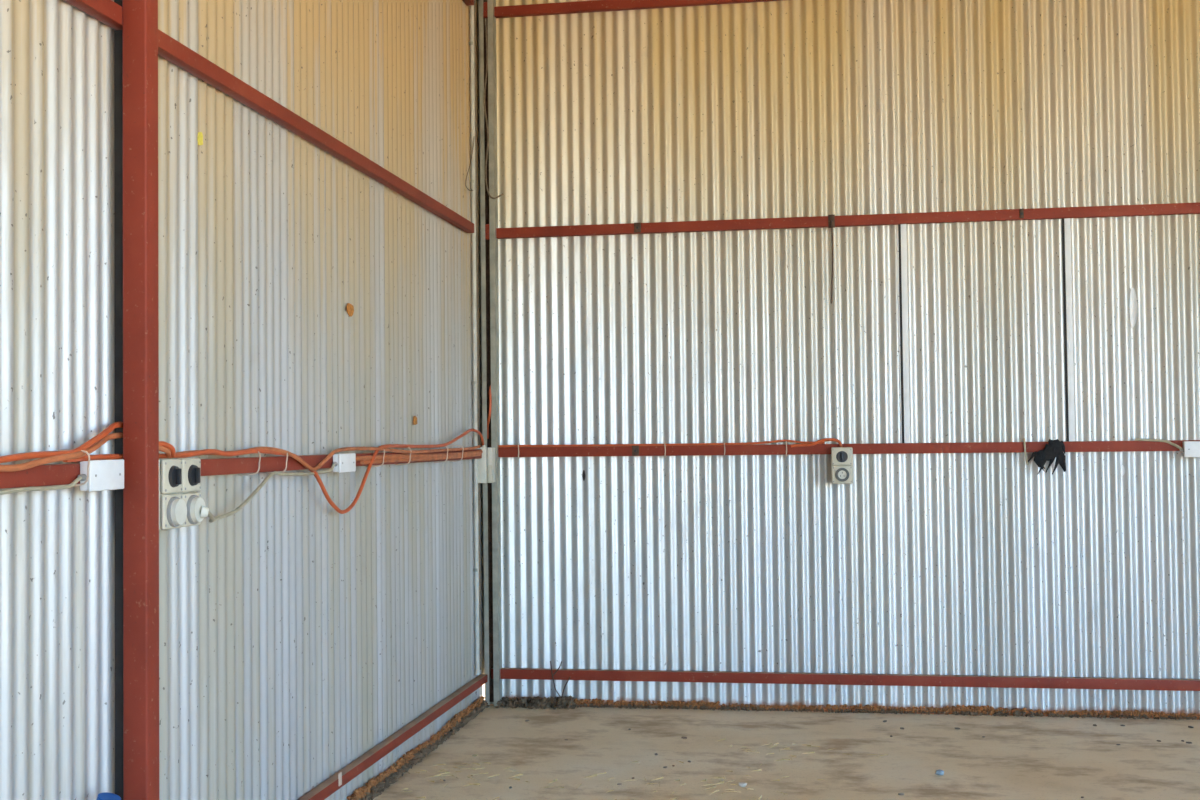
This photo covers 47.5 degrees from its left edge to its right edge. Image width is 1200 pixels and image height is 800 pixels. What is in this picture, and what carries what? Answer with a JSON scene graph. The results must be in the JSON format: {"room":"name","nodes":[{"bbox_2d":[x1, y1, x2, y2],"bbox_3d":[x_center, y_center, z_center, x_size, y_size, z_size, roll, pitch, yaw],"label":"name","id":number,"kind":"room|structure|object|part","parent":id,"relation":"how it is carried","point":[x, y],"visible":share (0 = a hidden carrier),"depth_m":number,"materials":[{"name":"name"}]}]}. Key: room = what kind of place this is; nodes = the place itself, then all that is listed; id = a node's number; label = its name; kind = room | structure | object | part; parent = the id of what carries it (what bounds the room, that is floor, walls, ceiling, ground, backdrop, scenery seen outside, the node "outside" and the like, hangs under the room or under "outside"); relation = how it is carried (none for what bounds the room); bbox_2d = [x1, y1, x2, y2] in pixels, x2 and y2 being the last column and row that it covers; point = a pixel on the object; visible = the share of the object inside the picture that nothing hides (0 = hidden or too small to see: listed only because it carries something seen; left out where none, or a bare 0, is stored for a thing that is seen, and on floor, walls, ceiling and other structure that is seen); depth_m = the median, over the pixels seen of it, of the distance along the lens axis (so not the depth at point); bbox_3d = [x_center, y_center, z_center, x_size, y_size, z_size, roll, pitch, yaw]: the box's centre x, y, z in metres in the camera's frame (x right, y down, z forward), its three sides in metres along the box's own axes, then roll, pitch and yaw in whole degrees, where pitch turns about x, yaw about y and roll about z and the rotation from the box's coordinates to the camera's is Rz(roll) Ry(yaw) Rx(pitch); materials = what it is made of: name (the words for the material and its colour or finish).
{"room":"metal shed interior","nodes":[
{"label":"metal shed interior","id":0,"kind":"room"},
{"bbox_2d":[0,0,482,799],"bbox_3d":[-1.839,-0.772,2.604,0.025,5.310,12.936,-1,-2,9],"label":"wall","id":1,"kind":"structure","parent":0,"point":[298,635],"depth_m":5.44,"materials":[{"name":"metal"}]},
{"bbox_2d":[197,132,202,144],"bbox_3d":[-1.452,-0.950,4.952,0.004,0.051,0.040,-1,-2,9],"label":"paper scrap","id":2,"kind":"object","parent":1,"relation":"attached to","point":[200,135],"visible":1,"depth_m":4.95,"materials":[{"name":"yellow paper"}]},
{"bbox_2d":[0,449,481,488],"bbox_3d":[-1.799,0.177,2.544,0.050,0.062,12.740,-1,-2,9],"label":"steel rail","id":3,"kind":"object","parent":1,"relation":"attached to","point":[45,474],"visible":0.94,"depth_m":4.96,"materials":[{"name":"red metal"}]},
{"bbox_2d":[0,432,170,471],"bbox_3d":[-1.557,0.144,3.871,0.070,0.108,1.435,-1,-2,8],"label":"power cable","id":4,"kind":"object","parent":3,"relation":"attached to","point":[16,467],"visible":0.79,"depth_m":3.88,"materials":[{"name":"orange plastic"}]},
{"bbox_2d":[0,422,175,485],"bbox_3d":[-1.558,0.155,3.884,0.102,0.195,1.461,-1,-2,9],"label":"power cable","id":5,"kind":"object","parent":3,"relation":"attached to","point":[30,455],"visible":0.84,"depth_m":3.98,"materials":[{"name":"orange plastic"}]},
{"bbox_2d":[77,459,123,491],"bbox_3d":[-1.500,0.226,4.101,0.037,0.092,0.217,-1,-2,9],"label":"junction box","id":6,"kind":"object","parent":3,"relation":"attached to","point":[103,474],"visible":1,"depth_m":4.08,"materials":[{"name":"white plastic"}]},
{"bbox_2d":[0,476,81,494],"bbox_3d":[-1.596,0.236,3.579,0.016,0.048,0.850,-1,-2,10],"label":"cable","id":7,"kind":"object","parent":6,"relation":"attached to","point":[57,487],"visible":1,"depth_m":3.80,"materials":[{"name":"white plastic"}]},
{"bbox_2d":[159,458,186,529],"bbox_3d":[-1.408,0.304,4.415,0.112,0.228,0.132,-1,-2,9],"label":"socket","id":8,"kind":"object","parent":3,"relation":"attached to","point":[172,508],"visible":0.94,"depth_m":4.38,"materials":[{"name":"beige plastic"}]},
{"bbox_2d":[160,459,181,493],"bbox_3d":[-1.374,0.246,4.411,0.041,0.110,0.128,-1,-2,9],"label":"switch","id":9,"kind":"object","parent":8,"relation":"attached to","point":[170,469],"depth_m":4.39,"materials":[{"name":"grey plastic"}]},
{"bbox_2d":[176,458,208,526],"bbox_3d":[-1.374,0.307,4.547,0.138,0.228,0.132,-1,-2,9],"label":"socket","id":10,"kind":"object","parent":3,"relation":"attached to","point":[197,511],"visible":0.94,"depth_m":4.52,"materials":[{"name":"beige plastic"}]},
{"bbox_2d":[181,458,200,491],"bbox_3d":[-1.352,0.250,4.545,0.041,0.110,0.128,-1,-2,9],"label":"switch","id":11,"kind":"object","parent":10,"relation":"attached to","point":[191,467],"depth_m":4.53,"materials":[{"name":"grey plastic"}]},
{"bbox_2d":[208,464,334,522],"bbox_3d":[-1.293,0.354,5.316,0.105,0.184,1.528,-1,-2,5],"label":"cable","id":12,"kind":"object","parent":3,"relation":"attached to","point":[212,518],"visible":1,"depth_m":5.29,"materials":[{"name":"plastic"}]},
{"bbox_2d":[176,445,480,470],"bbox_3d":[-1.115,0.274,6.666,0.086,0.112,4.102,-1,-2,9],"label":"power cable","id":13,"kind":"object","parent":3,"relation":"attached to","point":[282,451],"visible":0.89,"depth_m":6.41,"materials":[{"name":"plastic"}]},
{"bbox_2d":[332,453,355,472],"bbox_3d":[-1.162,0.285,6.186,0.037,0.084,0.227,-1,-2,9],"label":"junction box","id":14,"kind":"object","parent":3,"relation":"attached to","point":[343,462],"visible":0.97,"depth_m":6.14,"materials":[{"name":"white plastic"}]},
{"bbox_2d":[356,450,482,460],"bbox_3d":[-0.960,0.304,7.504,0.026,0.033,2.475,-1,-2,9],"label":"power cable","id":15,"kind":"object","parent":3,"relation":"on","point":[387,456],"visible":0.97,"depth_m":7.26,"materials":[{"name":"orange plastic"}]},
{"bbox_2d":[360,454,480,464],"bbox_3d":[-0.948,0.322,7.575,0.021,0.030,2.250,-1,-2,9],"label":"power cable","id":16,"kind":"object","parent":3,"relation":"attached to","point":[364,462],"visible":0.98,"depth_m":7.24,"materials":[{"name":"orange plastic"}]},
{"bbox_2d":[64,0,473,232],"bbox_3d":[-1.830,-1.264,2.496,0.050,0.068,12.560,-1,-2,9],"label":"steel rail","id":17,"kind":"object","parent":1,"relation":"attached to","point":[108,12],"visible":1,"depth_m":5.46,"materials":[{"name":"red metal"}]},
{"bbox_2d":[63,429,483,513],"bbox_3d":[-1.162,0.322,6.370,0.086,0.400,4.969,-1,-2,9],"label":"power cable","id":18,"kind":"object","parent":1,"relation":"attached to","point":[205,451],"visible":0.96,"depth_m":5.51,"materials":[{"name":"orange plastic"}]},
{"bbox_2d":[347,303,353,316],"bbox_3d":[-1.192,-0.429,6.510,0.004,0.063,0.092,-1,-2,9],"label":"flake","id":19,"kind":"object","parent":1,"relation":"attached to","point":[350,308],"visible":1,"depth_m":6.50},
{"bbox_2d":[297,674,487,799],"bbox_3d":[-1.776,1.615,2.532,0.055,0.087,12.800,-1,-2,9],"label":"steel rail","id":20,"kind":"object","parent":1,"relation":"attached to","point":[342,777],"visible":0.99,"depth_m":6.87,"materials":[{"name":"red metal"}]},
{"bbox_3d":[-1.168,1.703,6.128,0.007,0.058,0.032,-1,-2,9],"label":"splice plate","id":21,"kind":"part","parent":20,"relation":"part of","materials":[{"name":"white metal"}]},
{"bbox_2d":[413,416,416,424],"bbox_3d":[-1.019,0.112,7.524,0.004,0.050,0.067,-1,-2,9],"label":"flake","id":22,"kind":"object","parent":1,"relation":"attached to","point":[414,417],"visible":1,"depth_m":7.50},
{"bbox_2d":[462,0,473,5],"bbox_3d":[-1.843,-2.736,2.558,0.050,0.065,12.600,-1,-2,9],"label":"steel rail","id":23,"kind":"object","parent":1,"relation":"attached to","point":[467,2],"visible":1,"depth_m":8.72,"materials":[{"name":"red metal"}]},
{"bbox_2d":[469,5,479,674],"bbox_3d":[-0.814,-0.720,8.798,0.033,4.960,0.040,-1,-2,9],"label":"conduit pipe","id":24,"kind":"object","parent":1,"relation":"attached to","point":[471,8],"visible":1,"depth_m":8.78,"materials":[{"name":"metal"}]},
{"bbox_2d":[465,138,473,190],"bbox_3d":[-0.828,-1.597,8.716,0.011,0.534,0.270,-1,-2,8],"label":"twine","id":25,"kind":"object","parent":24,"relation":"hanging from","point":[473,138],"visible":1,"depth_m":8.71,"materials":[{"name":"beige fabric"}]},
{"bbox_2d":[474,0,480,669],"bbox_3d":[-0.802,-0.728,8.872,0.018,4.940,0.018,-1,-2,9],"label":"cable","id":26,"kind":"object","parent":1,"relation":"attached to","point":[474,0],"visible":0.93,"depth_m":8.86,"materials":[{"name":"grey plastic"}]},
{"bbox_2d":[373,705,1199,799],"bbox_3d":[2.645,1.811,1.799,8.970,0.120,12.980,-1,-2,9],"label":"floor","id":27,"kind":"structure","parent":0,"point":[1044,757],"depth_m":7.37,"materials":[{"name":"concrete"}]},
{"bbox_2d":[97,792,120,799],"bbox_3d":[-1.446,1.520,4.026,0.178,0.682,0.210,-1,-2,9],"label":"plastic container","id":28,"kind":"object","parent":27,"relation":"on","point":[101,796],"visible":1,"depth_m":4.09,"materials":[{"name":"blue plastic"}]},
{"bbox_2d":[114,0,158,799],"bbox_3d":[-1.453,-0.727,4.326,0.188,5.190,0.180,-1,-2,9],"label":"steel post","id":29,"kind":"object","parent":27,"relation":"on","point":[136,332],"visible":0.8,"depth_m":4.28,"materials":[{"name":"red metal"}]},
{"bbox_2d":[347,696,484,799],"bbox_3d":[-1.196,1.872,6.132,0.057,0.094,5.507,-1,-2,9],"label":"leaf litter","id":30,"kind":"object","parent":27,"relation":"on","point":[357,794],"visible":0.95,"depth_m":7.26,"materials":[{"name":"brown plant"}]},
{"bbox_2d":[359,700,489,799],"bbox_3d":[-1.186,1.897,6.123,0.085,0.091,5.530,-1,-2,9],"label":"crumbs","id":31,"kind":"object","parent":27,"relation":"on","point":[392,778],"visible":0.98,"depth_m":7.34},
{"bbox_2d":[400,755,522,799],"bbox_3d":[-0.702,1.927,6.926,0.724,0.016,0.888,1,-2,-39],"label":"straw","id":32,"kind":"object","parent":27,"relation":"on","point":[478,784],"visible":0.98,"depth_m":7.04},
{"bbox_2d":[479,0,501,706],"bbox_3d":[-0.722,-0.602,8.948,0.095,5.190,0.094,-1,-2,9],"label":"post","id":33,"kind":"object","parent":27,"relation":"on","point":[489,206],"visible":0.98,"depth_m":8.92,"materials":[{"name":"metal"}]},
{"bbox_2d":[478,445,495,482],"bbox_3d":[-0.738,0.414,8.828,0.105,0.247,0.104,-1,-2,9],"label":"box","id":34,"kind":"object","parent":33,"relation":"attached to","point":[486,469],"visible":0.91,"depth_m":8.78,"materials":[{"name":"beige plastic"}]},
{"bbox_2d":[487,385,491,438],"bbox_3d":[-0.719,0.022,8.913,0.069,0.463,0.080,-1,-2,9],"label":"cable","id":35,"kind":"object","parent":33,"relation":"attached to","point":[490,395],"visible":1,"depth_m":8.88,"materials":[{"name":"orange plastic"}]},
{"bbox_2d":[484,18,503,198],"bbox_3d":[-0.700,-1.911,8.936,0.125,1.196,0.018,-1,-2,1],"label":"twine","id":36,"kind":"object","parent":33,"relation":"hanging from","point":[490,196],"visible":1,"depth_m":8.93,"materials":[{"name":"grey fabric"}]},
{"bbox_2d":[495,695,575,709],"bbox_3d":[-0.413,1.957,8.812,0.532,0.098,0.149,-1,-2,9],"label":"heap","id":37,"kind":"object","parent":27,"relation":"on","point":[537,702],"visible":1,"depth_m":8.78,"materials":[{"name":"soil"}]},
{"bbox_2d":[550,661,570,697],"bbox_3d":[-0.255,1.824,8.794,0.137,0.281,0.016,-1,-2,9],"label":"dry twig","id":38,"kind":"object","parent":37,"relation":"on","point":[550,661],"visible":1,"depth_m":8.79,"materials":[{"name":"plant"}]},
{"bbox_3d":[-0.305,1.776,8.804,0.038,0.181,0.011,-1,-2,13],"label":"stem","id":39,"kind":"part","parent":38,"relation":"part of","materials":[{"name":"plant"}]},
{"bbox_2d":[516,760,824,799],"bbox_3d":[0.289,1.914,6.904,1.443,0.017,1.077,-2,-2,40],"label":"straw","id":40,"kind":"object","parent":27,"relation":"on","point":[720,782],"visible":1,"depth_m":6.82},
{"bbox_2d":[739,782,746,786],"bbox_3d":[0.707,1.905,6.749,0.042,0.029,0.034,-1,-2,9],"label":"stone","id":41,"kind":"object","parent":27,"relation":"on","point":[741,784],"visible":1,"depth_m":6.74,"materials":[{"name":"white stone"}]},
{"bbox_2d":[717,739,887,765],"bbox_3d":[1.103,1.925,7.561,0.789,0.014,0.644,0,-2,-14],"label":"straw","id":42,"kind":"object","parent":27,"relation":"on","point":[721,739],"visible":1,"depth_m":7.51,"materials":[{"name":"beige plant"}]},
{"bbox_2d":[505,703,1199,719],"bbox_3d":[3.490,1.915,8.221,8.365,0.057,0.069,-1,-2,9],"label":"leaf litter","id":43,"kind":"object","parent":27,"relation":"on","point":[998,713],"visible":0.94,"depth_m":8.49,"materials":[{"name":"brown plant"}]},
{"bbox_2d":[511,698,1199,717],"bbox_3d":[3.493,1.897,8.227,8.370,0.074,0.053,-1,-2,9],"label":"leaf litter","id":44,"kind":"object","parent":27,"relation":"on","point":[983,709],"visible":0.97,"depth_m":8.49,"materials":[{"name":"brown plant"}]},
{"bbox_2d":[935,769,943,774],"bbox_3d":[1.731,1.898,6.946,0.045,0.035,0.035,-2,-2,32],"label":"stone","id":45,"kind":"object","parent":27,"relation":"on","point":[938,772],"visible":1,"depth_m":6.93,"materials":[{"name":"grey stone"}]},
{"bbox_2d":[496,0,1199,718],"bbox_3d":[3.661,-0.670,8.286,9.001,5.310,0.045,-1,-2,9],"label":"wall","id":46,"kind":"structure","parent":0,"point":[1066,329],"depth_m":8.62,"materials":[{"name":"metal"}]},
{"bbox_2d":[477,0,484,673],"bbox_3d":[-0.740,-0.689,8.940,0.176,5.035,0.176,-1,-2,9],"label":"trim","id":47,"kind":"structure","parent":46,"relation":"attached to","point":[480,319],"depth_m":9.03,"materials":[{"name":"metal"}]},
{"bbox_2d":[487,0,782,18],"bbox_3d":[3.626,-2.632,8.321,8.878,0.065,0.049,-1,-2,9],"label":"steel rail","id":48,"kind":"object","parent":46,"relation":"attached to","point":[594,5],"visible":0.9,"depth_m":8.89,"materials":[{"name":"red metal"}]},
{"bbox_2d":[489,440,1199,456],"bbox_3d":[3.658,0.273,8.231,8.878,0.066,0.062,-1,-2,9],"label":"steel rail","id":49,"kind":"object","parent":46,"relation":"attached to","point":[1070,446],"visible":0.82,"depth_m":8.57,"materials":[{"name":"red metal"}]},
{"bbox_2d":[499,440,824,458],"bbox_3d":[0.379,0.317,8.764,2.103,0.108,0.065,-1,-2,9],"label":"power cable","id":50,"kind":"object","parent":49,"relation":"on","point":[774,441],"visible":1,"depth_m":8.74,"materials":[{"name":"orange plastic"}]},
{"bbox_2d":[831,447,852,483],"bbox_3d":[1.508,0.409,8.497,0.132,0.228,0.112,-1,-2,9],"label":"socket","id":51,"kind":"object","parent":49,"relation":"attached to","point":[841,457],"visible":1,"depth_m":8.46,"materials":[{"name":"beige plastic"}]},
{"bbox_2d":[791,438,842,446],"bbox_3d":[1.363,0.270,8.572,0.325,0.060,0.032,-1,-2,13],"label":"power cable","id":52,"kind":"object","parent":51,"relation":"attached to","point":[825,439],"visible":1,"depth_m":8.57,"materials":[{"name":"orange plastic"}]},
{"bbox_2d":[831,448,852,464],"bbox_3d":[1.502,0.351,8.463,0.128,0.110,0.041,-1,-2,9],"label":"switch","id":53,"kind":"object","parent":51,"relation":"attached to","point":[839,456],"depth_m":8.47,"materials":[{"name":"grey plastic"}]},
{"bbox_2d":[1022,438,1028,464],"bbox_3d":[2.620,0.318,8.396,0.031,0.168,0.070,-1,-2,9],"label":"twine","id":54,"kind":"object","parent":49,"relation":"attached to","point":[1023,439],"visible":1,"depth_m":8.37,"materials":[{"name":"beige fabric"}]},
{"bbox_2d":[1028,439,1065,474],"bbox_3d":[2.731,0.348,8.339,0.228,0.220,0.048,-1,-2,9],"label":"glove","id":55,"kind":"object","parent":49,"relation":"hanging from","point":[1054,449],"visible":1,"depth_m":8.32,"materials":[{"name":"black fabric"}]},
{"bbox_2d":[1180,441,1199,456],"bbox_3d":[3.595,0.295,8.194,0.205,0.096,0.051,-1,-2,9],"label":"junction box","id":56,"kind":"object","parent":49,"relation":"attached to","point":[1190,448],"visible":1,"depth_m":8.18,"materials":[{"name":"white plastic"}]},
{"bbox_2d":[1135,438,1181,448],"bbox_3d":[3.380,0.268,8.249,0.269,0.077,0.026,-1,-2,12],"label":"cable","id":57,"kind":"object","parent":56,"relation":"attached to","point":[1136,439],"visible":1,"depth_m":8.25,"materials":[{"name":"beige plastic"}]},
{"bbox_2d":[491,668,1199,690],"bbox_3d":[3.675,1.714,8.196,8.878,0.065,0.049,-1,-2,9],"label":"steel rail","id":58,"kind":"object","parent":46,"relation":"attached to","point":[1167,684],"visible":0.9,"depth_m":8.51,"materials":[{"name":"red metal"}]},
{"bbox_2d":[496,202,1199,238],"bbox_3d":[3.641,-1.162,8.271,8.878,0.083,0.065,-1,-2,9],"label":"steel rail","id":59,"kind":"object","parent":46,"relation":"attached to","point":[1170,208],"visible":0.99,"depth_m":8.59,"materials":[{"name":"red metal"}]},
{"bbox_2d":[830,219,832,303],"bbox_3d":[1.459,-0.875,8.583,0.021,0.536,0.016,-2,-2,32],"label":"hanging wire","id":60,"kind":"object","parent":59,"relation":"hanging from","point":[830,219],"visible":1,"depth_m":8.58,"materials":[{"name":"black metal"}]}
]}

